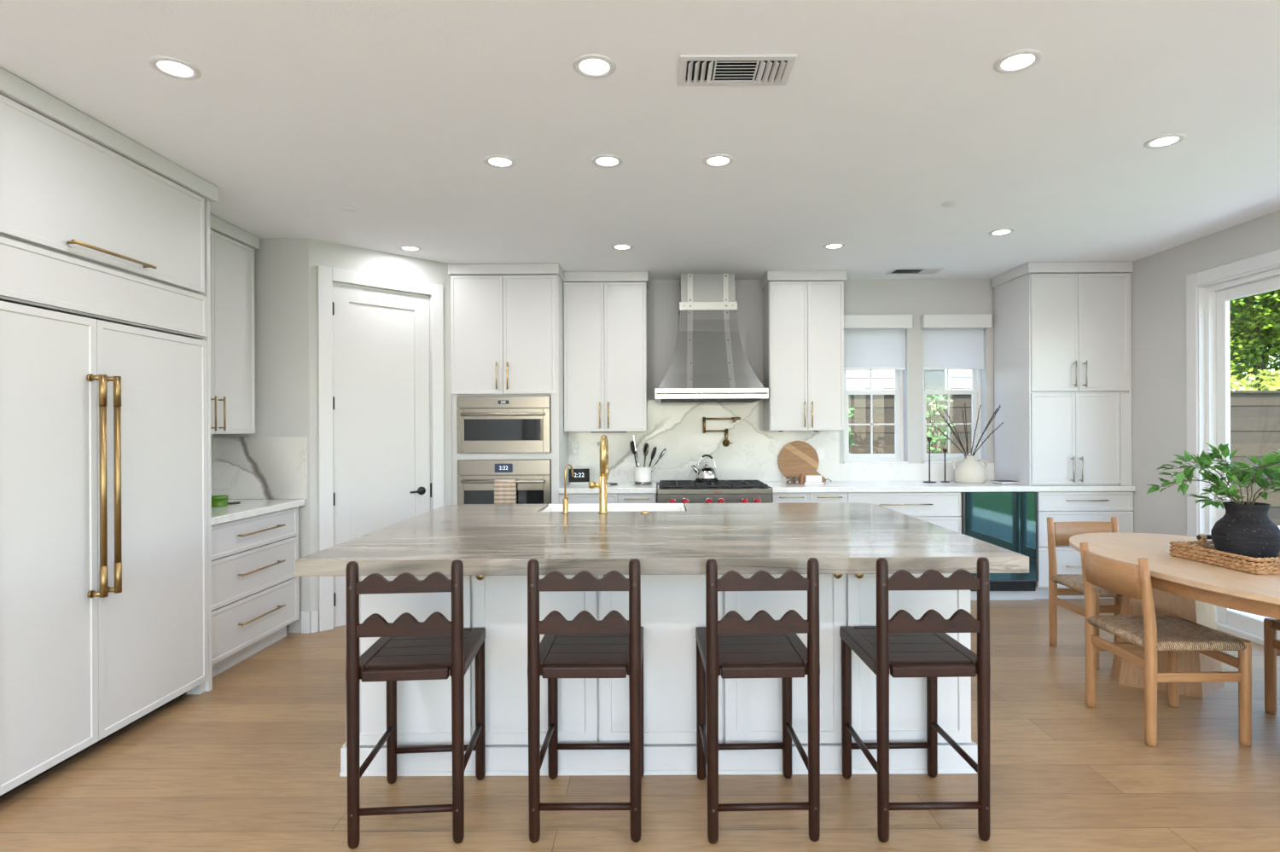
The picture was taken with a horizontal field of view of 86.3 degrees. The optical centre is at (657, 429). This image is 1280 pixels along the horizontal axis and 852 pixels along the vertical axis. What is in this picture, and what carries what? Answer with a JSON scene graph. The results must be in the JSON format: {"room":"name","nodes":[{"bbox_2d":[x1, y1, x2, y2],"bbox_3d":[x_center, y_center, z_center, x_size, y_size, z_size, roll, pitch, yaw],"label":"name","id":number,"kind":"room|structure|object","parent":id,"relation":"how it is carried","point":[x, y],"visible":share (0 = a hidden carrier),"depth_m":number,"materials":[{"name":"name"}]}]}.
{"room":"kitchen","nodes":[
{"label":"kitchen","id":0,"kind":"room"},
{"bbox_2d":[210,434,213,495],"bbox_3d":[-3.095,0.049,0.075,0.150,2.690,9.150,0,0,0],"label":"wall","id":1,"kind":"structure","parent":0,"point":[212,435],"depth_m":4.63,"materials":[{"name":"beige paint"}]},
{"bbox_2d":[209,214,259,434],"bbox_3d":[-2.842,-0.631,4.145,0.357,1.328,0.940,0,0,0],"label":"upper cabinet","id":2,"kind":"object","parent":1,"relation":"attached to","point":[232,248],"visible":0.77,"depth_m":4.35,"materials":[{"name":"white paint"}]},
{"bbox_2d":[213,238,310,633],"bbox_3d":[-2.768,0.047,4.705,0.804,2.690,0.110,0,0,0],"label":"wall","id":3,"kind":"structure","parent":0,"point":[281,265],"depth_m":4.65,"materials":[{"name":"beige paint"}]},
{"bbox_2d":[212,436,307,500],"bbox_3d":[-2.701,0.266,4.642,0.635,0.423,0.016,0,0,0],"label":"backsplash","id":4,"kind":"structure","parent":3,"relation":"attached to","point":[252,468],"depth_m":4.63,"materials":[{"name":"stone"}]},
{"bbox_2d":[300,611,310,634],"bbox_3d":[-2.390,1.315,4.641,0.059,0.150,0.018,0,0,0],"label":"baseboard","id":5,"kind":"structure","parent":3,"relation":"attached to","point":[305,616],"depth_m":4.63,"materials":[{"name":"white paint"}]},
{"bbox_2d":[308,238,451,631],"bbox_3d":[-2.034,0.044,5.060,1.050,2.690,0.110,0,0,-45],"label":"wall","id":6,"kind":"structure","parent":0,"point":[321,253],"depth_m":4.90,"materials":[{"name":"beige paint"}]},
{"bbox_2d":[310,610,318,634],"bbox_3d":[-1.994,1.314,5.005,1.020,0.150,0.016,0,0,-45],"label":"baseboard","id":7,"kind":"structure","parent":6,"relation":"attached to","point":[314,614],"depth_m":4.65,"materials":[{"name":"white paint"}]},
{"bbox_2d":[317,265,444,632],"bbox_3d":[-2.030,0.133,5.042,0.924,2.512,0.120,0,0,-45],"label":"trim","id":8,"kind":"structure","parent":6,"relation":"attached to","point":[326,276],"depth_m":4.73,"materials":[{"name":"white paint"}]},
{"bbox_2d":[331,283,431,627],"bbox_3d":[-2.004,0.180,5.013,0.744,2.407,0.092,0,0,-45],"label":"door","id":9,"kind":"structure","parent":6,"relation":"in","point":[381,367],"depth_m":5.00,"materials":[{"name":"white paint"}]},
{"bbox_2d":[0,0,1279,280],"bbox_3d":[0.372,-1.412,0.760,7.096,0.200,10.820,0,0,0],"label":"ceiling","id":10,"kind":"structure","parent":0,"point":[887,113],"depth_m":2.90,"materials":[{"name":"paint"}]},
{"bbox_2d":[148,56,201,80],"bbox_3d":[-1.736,-1.299,2.460,0.156,0.006,0.156,0,0,0],"label":"recessed light","id":11,"kind":"object","parent":10,"relation":"in","point":[173,67],"visible":1,"depth_m":2.45,"materials":[{"name":"white paint"}]},
{"bbox_2d":[157,61,192,75],"bbox_3d":[-1.736,-1.301,2.460,0.106,0.002,0.106,0,0,0],"label":"diffuser","id":12,"kind":"object","parent":11,"relation":"attached to","point":[168,68],"depth_m":2.46,"materials":[{"name":"plastic"}]},
{"bbox_2d":[398,244,421,251],"bbox_3d":[-1.776,-1.298,4.910,0.156,0.006,0.156,0,0,0],"label":"recessed light","id":13,"kind":"object","parent":10,"relation":"in","point":[410,248],"visible":1,"depth_m":4.91,"materials":[{"name":"white paint"}]},
{"bbox_2d":[483,155,516,168],"bbox_3d":[-0.766,-1.303,3.330,0.156,0.006,0.156,0,0,0],"label":"recessed light","id":14,"kind":"object","parent":10,"relation":"in","point":[497,161],"visible":1,"depth_m":3.33,"materials":[{"name":"white paint"}]},
{"bbox_2d":[488,157,511,166],"bbox_3d":[-0.766,-1.305,3.330,0.106,0.002,0.106,0,0,0],"label":"diffuser","id":15,"kind":"object","parent":14,"relation":"attached to","point":[492,161],"depth_m":3.33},
{"bbox_2d":[572,54,616,78],"bbox_3d":[-0.226,-1.305,2.460,0.156,0.006,0.156,0,0,0],"label":"recessed light","id":16,"kind":"object","parent":10,"relation":"in","point":[590,66],"visible":1,"depth_m":2.46,"materials":[{"name":"white paint"}]},
{"bbox_2d":[579,58,609,74],"bbox_3d":[-0.226,-1.307,2.460,0.106,0.002,0.106,0,0,0],"label":"diffuser","id":17,"kind":"object","parent":16,"relation":"attached to","point":[586,66],"depth_m":2.46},
{"bbox_2d":[591,154,622,168],"bbox_3d":[-0.243,-1.305,3.330,0.156,0.006,0.156,0,0,0],"label":"recessed light","id":18,"kind":"object","parent":10,"relation":"in","point":[603,160],"visible":1,"depth_m":3.32,"materials":[{"name":"white paint"}]},
{"bbox_2d":[596,157,617,165],"bbox_3d":[-0.243,-1.307,3.330,0.106,0.002,0.106,0,0,0],"label":"diffuser","id":19,"kind":"object","parent":18,"relation":"attached to","point":[600,161],"depth_m":3.33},
{"bbox_2d":[610,244,633,250],"bbox_3d":[-0.251,-1.305,4.900,0.156,0.006,0.156,0,0,0],"label":"recessed light","id":20,"kind":"object","parent":10,"relation":"in","point":[618,247],"visible":1,"depth_m":4.89,"materials":[{"name":"white paint"}]},
{"bbox_2d":[702,154,733,167],"bbox_3d":[0.298,-1.308,3.330,0.156,0.006,0.156,0,0,0],"label":"recessed light","id":21,"kind":"object","parent":10,"relation":"in","point":[713,160],"visible":1,"depth_m":3.33,"materials":[{"name":"white paint"}]},
{"bbox_2d":[707,157,728,165],"bbox_3d":[0.298,-1.310,3.330,0.106,0.002,0.106,0,0,0],"label":"diffuser","id":22,"kind":"object","parent":21,"relation":"attached to","point":[711,160],"depth_m":3.33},
{"bbox_2d":[678,53,797,86],"bbox_3d":[0.284,-1.302,2.485,0.410,0.018,0.204,0,0,0],"label":"ceiling vent","id":23,"kind":"object","parent":10,"relation":"in","point":[740,69],"visible":1,"depth_m":2.47,"materials":[{"name":"metal"}]},
{"bbox_2d":[822,243,845,249],"bbox_3d":[1.270,-1.312,4.900,0.156,0.006,0.156,0,0,0],"label":"recessed light","id":24,"kind":"object","parent":10,"relation":"in","point":[832,246],"visible":1,"depth_m":4.90,"materials":[{"name":"white paint"}]},
{"bbox_2d":[885,267,944,274],"bbox_3d":[2.144,-1.312,5.680,0.410,0.014,0.210,0,0,0],"label":"ceiling vent","id":25,"kind":"object","parent":10,"relation":"in","point":[895,270],"visible":1,"depth_m":5.67,"materials":[{"name":"metal"}]},
{"bbox_2d":[988,228,1014,236],"bbox_3d":[2.304,-1.316,4.570,0.156,0.006,0.156,0,0,0],"label":"recessed light","id":26,"kind":"object","parent":10,"relation":"in","point":[1003,231],"visible":1,"depth_m":4.57,"materials":[{"name":"white paint"}]},
{"bbox_2d":[993,49,1042,73],"bbox_3d":[1.289,-1.312,2.440,0.156,0.006,0.156,0,0,0],"label":"recessed light","id":27,"kind":"object","parent":10,"relation":"in","point":[1019,61],"visible":1,"depth_m":2.43,"materials":[{"name":"white paint"}]},
{"bbox_2d":[1000,54,1034,69],"bbox_3d":[1.289,-1.314,2.440,0.106,0.002,0.106,0,0,0],"label":"diffuser","id":28,"kind":"object","parent":27,"relation":"attached to","point":[1008,61],"depth_m":2.44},
{"bbox_2d":[1143,133,1186,148],"bbox_3d":[2.322,-1.317,3.125,0.156,0.006,0.156,0,0,0],"label":"recessed light","id":29,"kind":"object","parent":10,"relation":"in","point":[1168,140],"visible":1,"depth_m":3.12,"materials":[{"name":"white paint"}]},
{"bbox_2d":[1150,136,1178,145],"bbox_3d":[2.322,-1.319,3.125,0.106,0.002,0.106,0,0,0],"label":"diffuser","id":30,"kind":"object","parent":29,"relation":"attached to","point":[1159,141],"depth_m":3.12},
{"bbox_2d":[0,599,1279,851],"bbox_3d":[0.384,1.428,0.760,7.096,0.100,10.820,0,0,0],"label":"floor","id":31,"kind":"structure","parent":0,"point":[250,763],"depth_m":2.61,"materials":[{"name":"brown wood"}]},
{"bbox_2d":[0,301,208,798],"bbox_3d":[-2.654,0.464,3.028,0.689,1.856,1.173,0,0,0],"label":"refrigerator","id":32,"kind":"object","parent":31,"relation":"on","point":[104,520],"visible":1,"depth_m":2.87,"materials":[{"name":"white paint"}]},
{"bbox_2d":[0,67,218,692],"bbox_3d":[-2.670,0.048,3.035,0.690,2.688,1.250,0,0,0],"label":"tall cabinet","id":33,"kind":"object","parent":31,"relation":"on","point":[96,223],"visible":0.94,"depth_m":2.91,"materials":[{"name":"white paint"}]},
{"bbox_2d":[211,506,299,677],"bbox_3d":[-2.692,0.957,4.131,0.628,0.870,0.952,0,0,0],"label":"base cabinet","id":34,"kind":"object","parent":31,"relation":"on","point":[255,586],"visible":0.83,"depth_m":4.09,"materials":[{"name":"white paint"}]},
{"bbox_2d":[211,499,304,525],"bbox_3d":[-2.703,0.499,4.132,0.630,0.042,1.000,0,0,0],"label":"countertop","id":35,"kind":"structure","parent":34,"relation":"on","point":[247,509],"depth_m":4.17,"materials":[{"name":"white stone"}]},
{"bbox_2d":[211,494,228,507],"bbox_3d":[-2.718,0.446,4.220,0.118,0.065,0.118,0,0,0],"label":"tin","id":36,"kind":"object","parent":35,"relation":"on","point":[220,500],"visible":0.7,"depth_m":4.18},
{"bbox_2d":[345,559,485,849],"bbox_3d":[-0.853,0.911,2.478,0.383,0.946,0.456,0,0,-4],"label":"bar stool","id":37,"kind":"object","parent":31,"relation":"on","point":[407,648],"visible":1,"depth_m":2.27,"materials":[{"name":"brown wood"}]},
{"bbox_2d":[448,263,568,505],"bbox_3d":[-1.208,0.041,5.680,0.883,2.688,0.655,0,0,0],"label":"tall cabinet","id":38,"kind":"object","parent":31,"relation":"on","point":[507,319],"visible":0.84,"depth_m":5.40,"materials":[{"name":"white paint"}]},
{"bbox_2d":[457,396,551,453],"bbox_3d":[-1.212,-0.035,5.613,0.732,0.446,0.554,0,0,0],"label":"oven","id":39,"kind":"object","parent":38,"relation":"in","point":[485,424],"visible":1,"depth_m":5.39,"materials":[{"name":"metal"}]},
{"bbox_2d":[457,459,551,506],"bbox_3d":[-1.209,0.607,5.613,0.732,0.726,0.554,0,0,0],"label":"wall oven","id":40,"kind":"object","parent":38,"relation":"in","point":[476,478],"visible":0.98,"depth_m":5.39,"materials":[{"name":"metal"}]},
{"bbox_2d":[494,479,516,504],"bbox_3d":[-1.189,0.590,5.346,0.167,0.390,0.052,0,0,0],"label":"dish towel","id":41,"kind":"object","parent":40,"relation":"hanging from","point":[504,492],"visible":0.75,"depth_m":5.33,"materials":[{"name":"fabric"}]},
{"bbox_2d":[527,558,644,843],"bbox_3d":[-0.243,0.908,2.494,0.383,0.946,0.456,0,0,0],"label":"bar stool","id":42,"kind":"object","parent":31,"relation":"on","point":[583,647],"visible":1,"depth_m":2.28,"materials":[{"name":"brown wood"}]},
{"bbox_2d":[558,494,618,504],"bbox_3d":[-0.541,0.947,5.691,0.465,0.871,0.635,0,0,0],"label":"base cabinet","id":43,"kind":"object","parent":31,"relation":"on","point":[573,498],"visible":0.02,"depth_m":5.42,"materials":[{"name":"white paint"}]},
{"bbox_2d":[558,482,656,494],"bbox_3d":[-0.390,0.489,5.689,0.772,0.042,0.607,0,0,0],"label":"countertop","id":44,"kind":"structure","parent":43,"relation":"on","point":[622,487],"depth_m":5.39,"materials":[{"name":"white stone"}]},
{"bbox_2d":[568,468,589,485],"bbox_3d":[-0.656,0.402,5.739,0.176,0.135,0.082,0,0,-8],"label":"smart display","id":45,"kind":"object","parent":44,"relation":"on","point":[580,476],"visible":0.99,"depth_m":5.71,"materials":[{"name":"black plastic"}]},
{"bbox_2d":[634,466,651,484],"bbox_3d":[-0.120,0.394,5.800,0.146,0.145,0.146,0,0,0],"label":"utensil crock","id":46,"kind":"object","parent":44,"relation":"on","point":[642,475],"visible":0.98,"depth_m":5.74,"materials":[{"name":"white ceramic"}]},
{"bbox_2d":[617,493,656,503],"bbox_3d":[-0.158,0.945,5.691,0.298,0.871,0.635,0,0,0],"label":"base cabinet","id":47,"kind":"object","parent":31,"relation":"on","point":[642,497],"visible":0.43,"depth_m":5.41,"materials":[{"name":"white paint"}]},
{"bbox_2d":[339,573,977,777],"bbox_3d":[0.007,0.954,3.450,2.555,0.853,1.500,0,0,0],"label":"kitchen island","id":48,"kind":"object","parent":31,"relation":"on","point":[590,710],"visible":0.34,"depth_m":2.74,"materials":[{"name":"white paint"}]},
{"bbox_2d":[295,502,1029,576],"bbox_3d":[0.018,0.496,3.370,2.646,0.060,1.820,0,0,0],"label":"island countertop","id":49,"kind":"structure","parent":48,"relation":"on","point":[781,538],"depth_m":2.78,"materials":[{"name":"stone"}]},
{"bbox_2d":[561,464,573,513],"bbox_3d":[-0.493,0.333,3.821,0.040,0.271,0.094,0,0,41],"label":"tap","id":50,"kind":"object","parent":49,"relation":"on","point":[566,496],"visible":1,"depth_m":3.79,"materials":[{"name":"gold metal"}]},
{"bbox_2d":[588,435,608,513],"bbox_3d":[-0.325,0.251,3.881,0.103,0.433,0.216,0,0,0],"label":"kitchen faucet","id":51,"kind":"object","parent":49,"relation":"on","point":[603,477],"visible":1,"depth_m":3.79,"materials":[{"name":"gold metal"}]},
{"bbox_2d":[541,503,685,511],"bbox_3d":[-0.257,0.593,4.085,0.854,0.247,0.444,0,0,0],"label":"sink","id":52,"kind":"object","parent":49,"relation":"in","point":[572,507],"visible":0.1,"depth_m":4.28,"materials":[{"name":"white ceramic"}]},
{"bbox_2d":[695,558,820,844],"bbox_3d":[0.349,0.905,2.488,0.383,0.946,0.456,0,0,-1],"label":"bar stool","id":53,"kind":"object","parent":31,"relation":"on","point":[762,646],"visible":1,"depth_m":2.27,"materials":[{"name":"brown wood"}]},
{"bbox_2d":[772,493,809,503],"bbox_3d":[1.064,0.940,5.691,0.294,0.871,0.635,0,0,0],"label":"base cabinet","id":54,"kind":"object","parent":31,"relation":"on","point":[776,497],"visible":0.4,"depth_m":5.41,"materials":[{"name":"white paint"}]},
{"bbox_2d":[762,481,1135,493],"bbox_3d":[2.343,0.477,5.689,2.869,0.042,0.607,0,0,0],"label":"countertop","id":55,"kind":"structure","parent":54,"relation":"on","point":[828,486],"depth_m":5.39,"materials":[{"name":"white stone"}]},
{"bbox_2d":[657,480,772,504],"bbox_3d":[0.452,0.545,5.651,0.905,0.206,0.682,0,0,0],"label":"rangetop","id":56,"kind":"object","parent":55,"relation":"on","point":[668,491],"visible":0.85,"depth_m":5.37,"materials":[{"name":"metal"}]},
{"bbox_2d":[692,454,717,482],"bbox_3d":[0.416,0.328,5.740,0.191,0.228,0.191,0,0,-45],"label":"kettle","id":57,"kind":"object","parent":56,"relation":"on","point":[706,474],"visible":1,"depth_m":5.68,"materials":[{"name":"silver metal"}]},
{"bbox_2d":[659,483,768,488],"bbox_3d":[0.452,0.475,5.652,0.865,0.006,0.505,0,0,0],"label":"grate","id":58,"kind":"object","parent":56,"relation":"on","point":[672,485],"depth_m":5.42,"materials":[{"name":"metal"}]},
{"bbox_2d":[777,441,831,482],"bbox_3d":[1.292,0.305,5.977,0.468,0.402,0.049,0,0,2],"label":"cutting board","id":59,"kind":"object","parent":55,"relation":"on","point":[795,458],"visible":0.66,"depth_m":5.97,"materials":[{"name":"brown wood"}]},
{"bbox_2d":[803,475,823,484],"bbox_3d":[1.312,0.425,5.740,0.160,0.070,0.090,0,0,0],"label":"butter dish","id":60,"kind":"object","parent":55,"relation":"on","point":[809,480],"visible":0.97,"depth_m":5.71,"materials":[{"name":"white ceramic"}]},
{"bbox_2d":[952,455,987,483],"bbox_3d":[2.656,0.340,5.800,0.254,0.228,0.254,0,0,33],"label":"vase","id":61,"kind":"object","parent":55,"relation":"on","point":[968,471],"visible":1,"depth_m":5.72,"materials":[{"name":"ceramic"}]},
{"bbox_2d":[991,261,1133,486],"bbox_3d":[3.356,-0.436,5.687,0.831,1.773,0.610,0,0,0],"label":"pantry cabinet","id":62,"kind":"object","parent":55,"relation":"on","point":[1062,330],"visible":0.99,"depth_m":5.43,"materials":[{"name":"white paint"}]},
{"bbox_2d":[809,492,847,502],"bbox_3d":[1.362,0.939,5.691,0.298,0.871,0.635,0,0,0],"label":"base cabinet","id":63,"kind":"object","parent":31,"relation":"on","point":[836,497],"visible":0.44,"depth_m":5.41,"materials":[{"name":"white paint"}]},
{"bbox_2d":[846,492,961,534],"bbox_3d":[1.964,0.936,5.691,0.902,0.871,0.635,0,0,0],"label":"base cabinet","id":64,"kind":"object","parent":31,"relation":"on","point":[943,509],"visible":0.25,"depth_m":5.42,"materials":[{"name":"white paint"}]},
{"bbox_2d":[839,557,990,843],"bbox_3d":[0.920,0.903,2.489,0.383,0.946,0.456,0,0,-1],"label":"bar stool","id":65,"kind":"object","parent":31,"relation":"on","point":[909,647],"visible":1,"depth_m":2.27,"materials":[{"name":"brown wood"}]},
{"bbox_2d":[960,491,1038,600],"bbox_3d":[2.716,0.934,5.680,0.600,0.869,0.580,0,0,0],"label":"wine fridge","id":66,"kind":"object","parent":31,"relation":"on","point":[1008,520],"depth_m":5.40,"materials":[{"name":"glass"}]},
{"bbox_2d":[1034,491,1133,599],"bbox_3d":[3.396,0.930,5.691,0.758,0.871,0.635,0,0,0],"label":"base cabinet","id":67,"kind":"object","parent":31,"relation":"on","point":[1061,506],"visible":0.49,"depth_m":5.42,"materials":[{"name":"white paint"}]},
{"bbox_2d":[1046,517,1122,670],"bbox_3d":[2.701,0.963,4.122,0.457,0.810,0.501,0,0,0],"label":"dining chair","id":68,"kind":"object","parent":31,"relation":"on","point":[1059,534],"visible":0.39,"depth_m":4.29,"materials":[{"name":"brown wood"}]},
{"bbox_2d":[1079,542,1251,747],"bbox_3d":[2.320,0.965,3.163,0.501,0.810,0.457,0,0,0],"label":"dining chair","id":69,"kind":"object","parent":31,"relation":"on","point":[1149,633],"visible":1,"depth_m":3.02,"materials":[{"name":"brown wood"}]},
{"bbox_2d":[1069,532,1279,698],"bbox_3d":[2.724,0.993,3.130,1.129,0.750,1.888,0,0,0],"label":"dining table","id":70,"kind":"object","parent":31,"relation":"on","point":[1189,590],"visible":0.52,"depth_m":3.48,"materials":[{"name":"brown wood"}]},
{"bbox_2d":[1169,534,1279,575],"bbox_3d":[2.737,0.565,3.130,0.452,0.107,0.464,0,0,-4],"label":"rattan tray","id":71,"kind":"object","parent":70,"relation":"on","point":[1207,554],"visible":0.75,"depth_m":3.07,"materials":[{"name":"brown wicker"}]},
{"bbox_2d":[1210,501,1279,563],"bbox_3d":[2.732,0.475,3.165,0.254,0.264,0.254,0,0,0],"label":"vase","id":72,"kind":"object","parent":71,"relation":"on","point":[1244,530],"visible":0.83,"depth_m":3.09,"materials":[{"name":"ceramic"}]},
{"bbox_2d":[1146,465,1238,504],"bbox_3d":[2.508,0.338,3.180,0.489,0.343,0.173,0,0,0],"label":"leafy branch","id":73,"kind":"object","parent":72,"relation":"in","point":[1183,487],"visible":0.85,"depth_m":3.17,"materials":[{"name":"green plant"}]},
{"bbox_2d":[1156,450,1239,504],"bbox_3d":[2.589,0.303,3.239,0.349,0.412,0.193,0,0,19],"label":"leafy branch","id":74,"kind":"object","parent":72,"relation":"in","point":[1201,458],"visible":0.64,"depth_m":3.23,"materials":[{"name":"green plant"}]},
{"bbox_2d":[1170,450,1254,503],"bbox_3d":[2.561,0.302,3.129,0.377,0.414,0.187,0,0,0],"label":"leafy branch","id":75,"kind":"object","parent":72,"relation":"in","point":[1180,476],"visible":0.92,"depth_m":3.12,"materials":[{"name":"green plant"}]},
{"bbox_2d":[1186,480,1245,509],"bbox_3d":[2.586,0.373,3.133,0.311,0.270,0.175,0,0,-30],"label":"leafy branch","id":76,"kind":"object","parent":72,"relation":"in","point":[1222,491],"visible":0.94,"depth_m":3.13,"materials":[{"name":"green plant"}]},
{"bbox_2d":[1204,442,1253,504],"bbox_3d":[2.667,0.285,3.192,0.184,0.446,0.183,0,0,17],"label":"leafy branch","id":77,"kind":"object","parent":72,"relation":"in","point":[1224,450],"visible":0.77,"depth_m":3.19,"materials":[{"name":"green plant"}]},
{"bbox_2d":[1229,454,1273,505],"bbox_3d":[2.832,0.314,3.244,0.305,0.386,0.189,0,0,-26],"label":"leafy branch","id":78,"kind":"object","parent":72,"relation":"in","point":[1235,462],"visible":0.44,"depth_m":3.22,"materials":[{"name":"green plant"}]},
{"bbox_2d":[1233,453,1279,505],"bbox_3d":[2.758,0.302,3.117,0.193,0.411,0.224,0,0,-42],"label":"leafy branch","id":79,"kind":"object","parent":72,"relation":"in","point":[1266,461],"visible":0.94,"depth_m":3.13,"materials":[{"name":"green plant"}]},
{"bbox_2d":[1250,472,1279,505],"bbox_3d":[2.806,0.345,3.059,0.198,0.326,0.252,0,0,0],"label":"leafy branch","id":80,"kind":"object","parent":72,"relation":"in","point":[1262,484],"visible":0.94,"depth_m":3.12,"materials":[{"name":"green plant"}]},
{"bbox_2d":[1250,448,1279,504],"bbox_3d":[2.928,0.293,3.220,0.417,0.428,0.160,0,0,5],"label":"leafy branch","id":81,"kind":"object","parent":72,"relation":"in","point":[1269,455],"visible":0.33,"depth_m":3.21,"materials":[{"name":"green plant"}]},
{"bbox_2d":[1252,464,1279,505],"bbox_3d":[2.900,0.333,3.152,0.348,0.350,0.178,0,0,-16],"label":"leafy branch","id":82,"kind":"object","parent":72,"relation":"in","point":[1265,495],"visible":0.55,"depth_m":3.13,"materials":[{"name":"green plant"}]},
{"bbox_2d":[1263,617,1279,715],"bbox_3d":[3.196,0.961,3.102,0.501,0.810,0.457,0,0,-5],"label":"dining chair","id":83,"kind":"object","parent":31,"relation":"on","point":[1271,646],"visible":1,"depth_m":3.27,"materials":[{"name":"brown wood"}]},
{"bbox_2d":[598,279,994,503],"bbox_3d":[0.378,0.033,6.090,7.096,2.690,0.160,0,0,0],"label":"wall","id":84,"kind":"structure","parent":0,"point":[916,298],"depth_m":6.01,"materials":[{"name":"beige paint"}]},
{"bbox_2d":[563,271,648,432],"bbox_3d":[-0.426,-0.638,5.811,0.708,1.336,0.361,0,0,0],"label":"upper cabinet","id":85,"kind":"object","parent":84,"relation":"attached to","point":[605,312],"visible":0.99,"depth_m":5.67,"materials":[{"name":"white paint"}]},
{"bbox_2d":[568,400,839,482],"bbox_3d":[0.411,0.105,6.002,2.378,0.718,0.016,0,0,0],"label":"backsplash","id":86,"kind":"structure","parent":84,"relation":"attached to","point":[677,427],"depth_m":5.99,"materials":[{"name":"stone"}]},
{"bbox_2d":[570,442,579,454],"bbox_3d":[-0.719,0.168,5.976,0.072,0.116,0.035,0,0,0],"label":"wall outlet","id":87,"kind":"object","parent":86,"relation":"attached to","point":[574,445],"visible":1,"depth_m":5.99,"materials":[{"name":"white plastic"}]},
{"bbox_2d":[703,417,740,447],"bbox_3d":[0.560,0.025,5.931,0.324,0.260,0.126,0,0,0],"label":"pot filler","id":88,"kind":"object","parent":86,"relation":"attached to","point":[726,443],"visible":1,"depth_m":5.91,"materials":[{"name":"gold metal"}]},
{"bbox_2d":[654,273,768,402],"bbox_3d":[0.432,-0.772,5.700,0.904,1.078,0.618,0,0,0],"label":"range hood","id":89,"kind":"object","parent":84,"relation":"attached to","point":[710,363],"visible":1,"depth_m":5.63,"materials":[{"name":"metal"}]},
{"bbox_2d":[761,270,846,431],"bbox_3d":[1.245,-0.645,5.811,0.657,1.336,0.361,0,0,0],"label":"upper cabinet","id":90,"kind":"object","parent":84,"relation":"attached to","point":[803,311],"visible":1,"depth_m":5.67,"materials":[{"name":"white paint"}]},
{"bbox_2d":[843,370,903,461],"bbox_3d":[1.923,-0.328,6.135,0.561,1.262,0.060,0,0,0],"label":"window","id":91,"kind":"structure","parent":84,"relation":"in","point":[898,392],"depth_m":6.11,"materials":[{"name":"white wood"}]},
{"bbox_2d":[843,314,912,370],"bbox_3d":[1.921,-0.758,5.995,0.601,0.470,0.120,0,0,0],"label":"roller shade","id":92,"kind":"object","parent":84,"relation":"attached to","point":[871,342],"visible":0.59,"depth_m":6.04,"materials":[{"name":"fabric"}]},
{"bbox_2d":[839,460,994,481],"bbox_3d":[2.689,0.369,6.049,2.174,0.170,0.110,0,0,0],"label":"windowsill","id":93,"kind":"structure","parent":84,"relation":"in","point":[849,471],"depth_m":5.99,"materials":[{"name":"white stone"}]},
{"bbox_2d":[922,369,981,460],"bbox_3d":[2.619,-0.331,6.135,0.556,1.262,0.060,0,0,0],"label":"window","id":94,"kind":"structure","parent":84,"relation":"in","point":[975,392],"depth_m":6.11,"materials":[{"name":"white wood"}]},
{"bbox_2d":[920,314,992,370],"bbox_3d":[2.617,-0.761,5.995,0.596,0.470,0.120,0,0,0],"label":"roller shade","id":95,"kind":"object","parent":84,"relation":"attached to","point":[949,341],"visible":1,"depth_m":6.04,"materials":[{"name":"fabric"}]},
{"bbox_2d":[1130,209,1279,535],"bbox_3d":[3.851,0.018,0.755,0.150,2.690,10.510,0,0,0],"label":"wall","id":96,"kind":"structure","parent":0,"point":[1159,381],"depth_m":5.08,"materials":[{"name":"beige paint"}]},
{"bbox_2d":[1186,248,1279,536],"bbox_3d":[3.781,0.137,3.525,0.052,2.452,2.634,0,0,0],"label":"trim","id":97,"kind":"structure","parent":96,"relation":"attached to","point":[1196,283],"depth_m":4.74,"materials":[{"name":"white paint"}]},
{"bbox_2d":[1204,267,1279,645],"bbox_3d":[3.857,0.183,3.525,0.100,2.360,2.450,0,0,0],"label":"door","id":98,"kind":"structure","parent":96,"relation":"in","point":[1218,297],"depth_m":4.65,"materials":[{"name":"white wood"}]},
{"label":"outside","id":99,"kind":"structure","parent":0,"visible":0},
{"bbox_3d":[5.007,1.578,5.000,70.000,0.160,70.000,0,0,0],"label":"ground","id":100,"kind":"structure","parent":99,"visible":0},
{"bbox_2d":[846,369,971,390],"bbox_3d":[1.790,-2.188,15.500,12.400,7.400,7.200,0,0,0],"label":"house","id":101,"kind":"structure","parent":100,"relation":"on","point":[934,379],"depth_m":12.48,"materials":[{"name":"white"}]},
{"bbox_2d":[848,390,1279,526],"bbox_3d":[5.002,0.488,9.645,26.100,2.020,0.150,0,0,0],"label":"fence","id":102,"kind":"object","parent":100,"relation":"on","point":[1254,415],"visible":0.02,"depth_m":9.61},
{"bbox_2d":[1231,609,1274,620],"bbox_3d":[-1.129,1.485,-2.700,13.770,0.080,21.600,0,0,0],"label":"patio","id":103,"kind":"structure","parent":100,"relation":"on","point":[1262,618],"depth_m":5.20,"materials":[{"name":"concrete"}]},
{"bbox_2d":[926,395,955,453],"bbox_3d":[3.134,0.496,7.702,0.551,1.866,0.455,0,0,0],"label":"climbing shrub","id":104,"kind":"object","parent":103,"relation":"on","point":[939,398],"visible":0.28,"depth_m":7.66,"materials":[{"name":"green plant"}]},
{"bbox_2d":[1229,289,1279,390],"bbox_3d":[13.468,-1.922,15.171,5.764,6.778,4.857,0,0,-6],"label":"broadleaf tree","id":105,"kind":"object","parent":100,"relation":"on","point":[1254,320],"visible":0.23,"depth_m":14.63,"materials":[{"name":"green plant"}]},
{"bbox_2d":[1229,368,1279,390],"bbox_3d":[10.493,0.148,10.698,7.933,2.679,1.942,0,0,0],"label":"hedge","id":106,"kind":"object","parent":100,"relation":"on","point":[1270,383],"visible":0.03,"depth_m":10.47,"materials":[{"name":"green plant"}]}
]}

